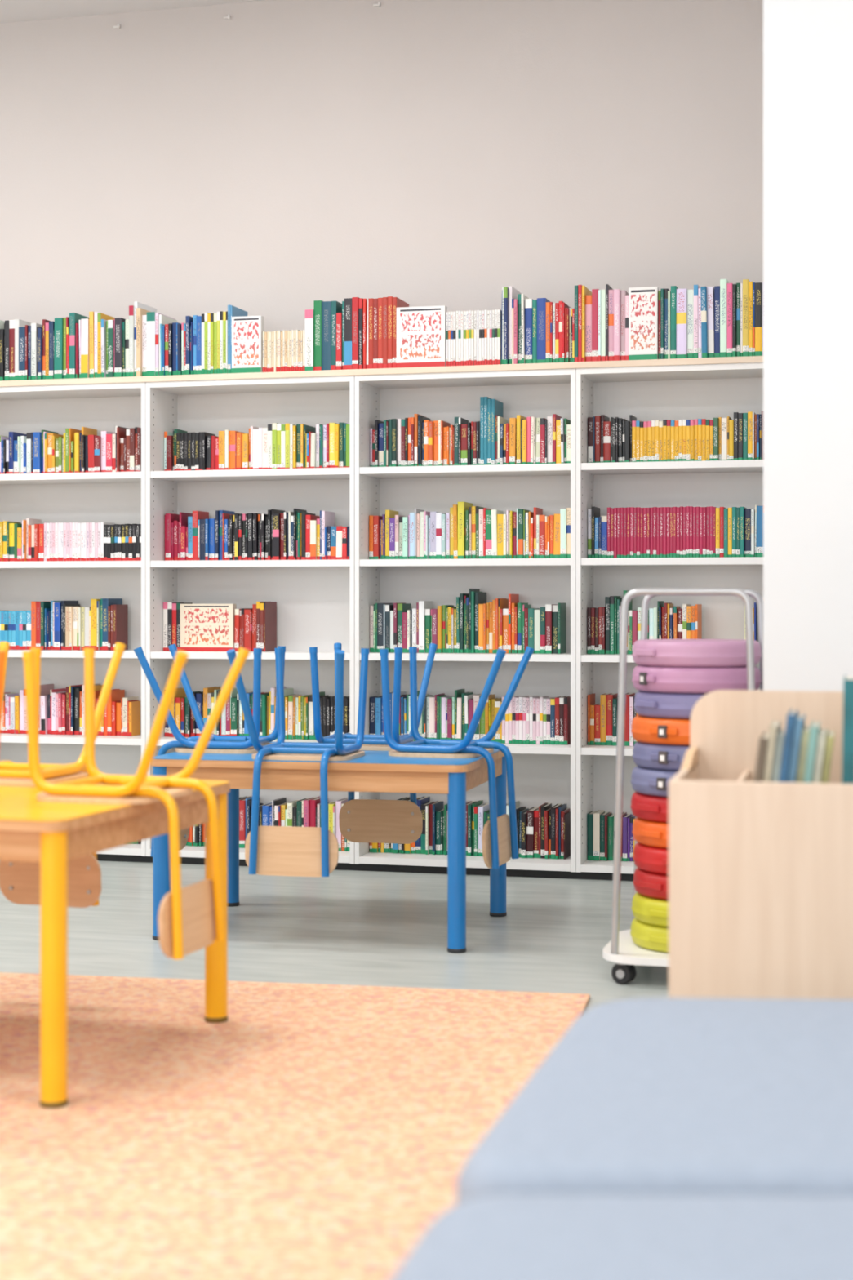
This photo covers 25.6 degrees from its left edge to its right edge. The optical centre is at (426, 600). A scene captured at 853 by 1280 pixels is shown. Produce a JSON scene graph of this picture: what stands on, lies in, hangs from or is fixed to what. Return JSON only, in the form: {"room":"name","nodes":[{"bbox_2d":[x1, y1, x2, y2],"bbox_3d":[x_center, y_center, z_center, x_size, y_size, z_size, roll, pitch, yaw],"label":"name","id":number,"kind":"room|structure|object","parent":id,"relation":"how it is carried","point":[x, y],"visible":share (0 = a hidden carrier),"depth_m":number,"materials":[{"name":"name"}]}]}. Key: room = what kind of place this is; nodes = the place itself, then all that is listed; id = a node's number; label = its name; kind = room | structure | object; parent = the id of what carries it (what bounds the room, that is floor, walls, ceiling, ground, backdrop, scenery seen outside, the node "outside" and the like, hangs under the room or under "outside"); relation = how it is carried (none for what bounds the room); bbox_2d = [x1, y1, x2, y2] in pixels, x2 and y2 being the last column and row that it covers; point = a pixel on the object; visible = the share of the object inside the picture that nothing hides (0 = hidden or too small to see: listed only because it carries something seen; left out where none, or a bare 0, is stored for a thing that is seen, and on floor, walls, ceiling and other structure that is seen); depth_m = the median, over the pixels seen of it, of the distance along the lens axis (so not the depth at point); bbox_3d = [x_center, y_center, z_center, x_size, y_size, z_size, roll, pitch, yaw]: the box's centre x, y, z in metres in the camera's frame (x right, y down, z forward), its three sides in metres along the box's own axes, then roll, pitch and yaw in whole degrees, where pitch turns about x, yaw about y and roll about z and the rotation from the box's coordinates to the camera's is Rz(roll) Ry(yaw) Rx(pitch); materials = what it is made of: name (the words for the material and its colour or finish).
{"room":"library","nodes":[
{"label":"library","id":0,"kind":"room"},
{"bbox_2d":[0,0,266,23],"bbox_3d":[-1.684,-2.630,2.731,9.400,0.100,11.040,0,0,15],"label":"ceiling","id":1,"kind":"structure","parent":0,"point":[11,11],"depth_m":8.16,"materials":[{"name":"paint"}]},
{"bbox_2d":[0,860,668,1012],"bbox_3d":[-1.684,1.150,2.731,9.400,0.100,11.040,0,0,15],"label":"floor","id":2,"kind":"structure","parent":0,"point":[344,927],"depth_m":6.18,"materials":[{"name":"grey laminate"}]},
{"bbox_2d":[0,972,590,1279],"bbox_3d":[-1.885,1.094,3.277,3.930,0.010,4.600,0,0,10],"label":"rug","id":3,"kind":"object","parent":2,"relation":"on","point":[313,1131],"visible":1,"depth_m":3.91,"materials":[{"name":"carpet"}]},
{"bbox_2d":[0,776,230,1108],"bbox_3d":[-1.151,0.779,4.609,1.075,0.619,0.930,0,0,18],"label":"table","id":4,"kind":"object","parent":3,"relation":"on","point":[51,834],"visible":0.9,"depth_m":4.09,"materials":[{"name":"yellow wood"}]},
{"bbox_2d":[0,651,5,729],"bbox_3d":[-1.206,0.471,4.253,0.384,0.715,0.436,0,0,18],"label":"chair","id":5,"kind":"object","parent":4,"relation":"on","point":[2,653],"visible":1,"depth_m":4.39,"materials":[{"name":"orange paint"}]},
{"bbox_2d":[0,641,125,907],"bbox_3d":[-1.062,0.471,4.954,0.384,0.715,0.436,0,0,18],"label":"chair","id":6,"kind":"object","parent":4,"relation":"on","point":[20,882],"visible":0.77,"depth_m":5.05,"materials":[{"name":"yellow paint"}]},
{"bbox_2d":[22,646,249,959],"bbox_3d":[-0.694,0.471,4.484,0.436,0.715,0.384,0,0,18],"label":"chair","id":7,"kind":"object","parent":4,"relation":"on","point":[190,917],"visible":1,"depth_m":4.40,"materials":[{"name":"yellow paint"}]},
{"bbox_2d":[151,742,508,953],"bbox_3d":[-0.305,0.805,6.325,1.055,0.590,0.765,0,0,13],"label":"table","id":8,"kind":"object","parent":2,"relation":"on","point":[375,771],"visible":0.61,"depth_m":5.97,"materials":[{"name":"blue wood"}]},
{"bbox_2d":[133,644,285,857],"bbox_3d":[-0.733,0.512,6.422,0.436,0.715,0.384,0,0,11],"label":"chair","id":9,"kind":"object","parent":8,"relation":"on","point":[217,744],"visible":0.62,"depth_m":6.29,"materials":[{"name":"blue paint"}]},
{"bbox_2d":[226,648,368,876],"bbox_3d":[-0.396,0.512,6.065,0.384,0.715,0.436,0,0,13],"label":"chair","id":10,"kind":"object","parent":8,"relation":"on","point":[273,851],"visible":1,"depth_m":5.93,"materials":[{"name":"blue paint"}]},
{"bbox_2d":[309,642,437,844],"bbox_3d":[-0.195,0.512,6.580,0.384,0.715,0.436,0,0,13],"label":"chair","id":11,"kind":"object","parent":8,"relation":"on","point":[361,820],"visible":0.71,"depth_m":6.70,"materials":[{"name":"blue paint"}]},
{"bbox_2d":[379,646,534,868],"bbox_3d":[0.102,0.512,6.226,0.436,0.715,0.384,0,0,18],"label":"chair","id":12,"kind":"object","parent":8,"relation":"on","point":[500,834],"visible":1,"depth_m":6.14,"materials":[{"name":"blue paint"}]},
{"bbox_2d":[0,355,763,880],"bbox_3d":[-0.704,0.082,7.885,4.583,2.037,0.323,0,0,15],"label":"bookcase","id":13,"kind":"object","parent":2,"relation":"on","point":[322,604],"visible":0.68,"depth_m":7.80,"materials":[{"name":"white laminate"}]},
{"bbox_2d":[0,683,638,746],"bbox_3d":[-0.810,0.471,7.973,4.248,0.215,0.164,0,0,15],"label":"books","id":14,"kind":"object","parent":13,"relation":"in","point":[535,719],"visible":0.63,"depth_m":7.79,"materials":[{"name":"multicoloured paper"}]},
{"bbox_2d":[0,279,763,381],"bbox_3d":[-0.695,-1.096,7.859,4.494,0.318,0.248,0,0,15],"label":"books","id":15,"kind":"object","parent":13,"relation":"on","point":[726,319],"visible":0.89,"depth_m":7.59,"materials":[{"name":"multicoloured paper"}]},
{"bbox_2d":[0,502,763,561],"bbox_3d":[-0.683,-0.284,7.940,4.511,0.234,0.164,0,0,15],"label":"books","id":16,"kind":"object","parent":13,"relation":"in","point":[468,531],"visible":0.78,"depth_m":7.69,"materials":[{"name":"multicoloured paper"}]},
{"bbox_2d":[0,396,763,474],"bbox_3d":[-0.683,-0.683,7.940,4.511,0.284,0.164,0,0,15],"label":"books","id":17,"kind":"object","parent":13,"relation":"in","point":[417,440],"visible":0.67,"depth_m":7.70,"materials":[{"name":"multicoloured paper"}]},
{"bbox_2d":[0,588,763,653],"bbox_3d":[-0.684,0.084,7.938,4.511,0.263,0.169,0,0,15],"label":"books","id":18,"kind":"object","parent":13,"relation":"in","point":[475,625],"visible":0.82,"depth_m":7.72,"materials":[{"name":"multicoloured paper"}]},
{"bbox_2d":[130,795,635,861],"bbox_3d":[-0.714,0.929,7.948,4.448,0.220,0.165,0,0,15],"label":"books","id":19,"kind":"object","parent":13,"relation":"in","point":[544,831],"visible":0.2,"depth_m":7.65,"materials":[{"name":"multicoloured paper"}]},
{"bbox_2d":[389,1193,852,1279],"bbox_3d":[0.444,0.878,1.685,1.299,0.420,1.026,0,0,0],"label":"pouf","id":20,"kind":"object","parent":2,"relation":"on","point":[520,1236],"visible":1,"depth_m":1.98,"materials":[{"name":"blue fabric"}]},
{"bbox_2d":[455,997,852,1204],"bbox_3d":[0.657,0.878,2.738,1.241,0.420,1.049,0,0,0],"label":"pouf","id":21,"kind":"object","parent":2,"relation":"on","point":[645,1095],"visible":0.6,"depth_m":2.48,"materials":[{"name":"blue fabric"}]},
{"bbox_2d":[602,587,763,984],"bbox_3d":[0.790,0.532,5.530,0.500,1.136,0.500,0,0,15],"label":"trolley","id":22,"kind":"object","parent":2,"relation":"on","point":[621,950],"visible":0.41,"depth_m":5.37,"materials":[{"name":"white metal"}]},
{"bbox_2d":[630,639,761,952],"bbox_3d":[0.792,0.565,5.529,0.384,0.897,0.389,0,0,15],"label":"seat cushions","id":23,"kind":"object","parent":22,"relation":"in","point":[671,676],"visible":0.5,"depth_m":5.40,"materials":[{"name":"plastic"}]},
{"bbox_2d":[668,689,852,999],"bbox_3d":[0.928,0.652,3.965,0.780,0.895,0.519,0,0,13],"label":"box","id":24,"kind":"object","parent":2,"relation":"on","point":[761,873],"visible":0.71,"depth_m":3.77,"materials":[{"name":"brown wood"}]},
{"bbox_2d":[754,675,852,783],"bbox_3d":[0.855,0.386,3.889,0.395,0.455,0.243,0,0,13],"label":"picture books","id":25,"kind":"object","parent":24,"relation":"in","point":[800,753],"visible":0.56,"depth_m":3.81,"materials":[{"name":"multicoloured paper"}]},
{"bbox_2d":[0,0,763,332],"bbox_3d":[-0.289,-0.740,8.011,9.400,3.680,0.119,0,0,15],"label":"wall","id":26,"kind":"structure","parent":0,"point":[274,158],"depth_m":7.95,"materials":[{"name":"paint"}]},
{"bbox_2d":[763,0,852,691],"bbox_3d":[2.502,-0.740,5.783,2.665,3.680,2.800,0,0,15],"label":"wall partition","id":27,"kind":"structure","parent":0,"point":[808,44],"depth_m":4.74,"materials":[{"name":"white paint"}]}
]}

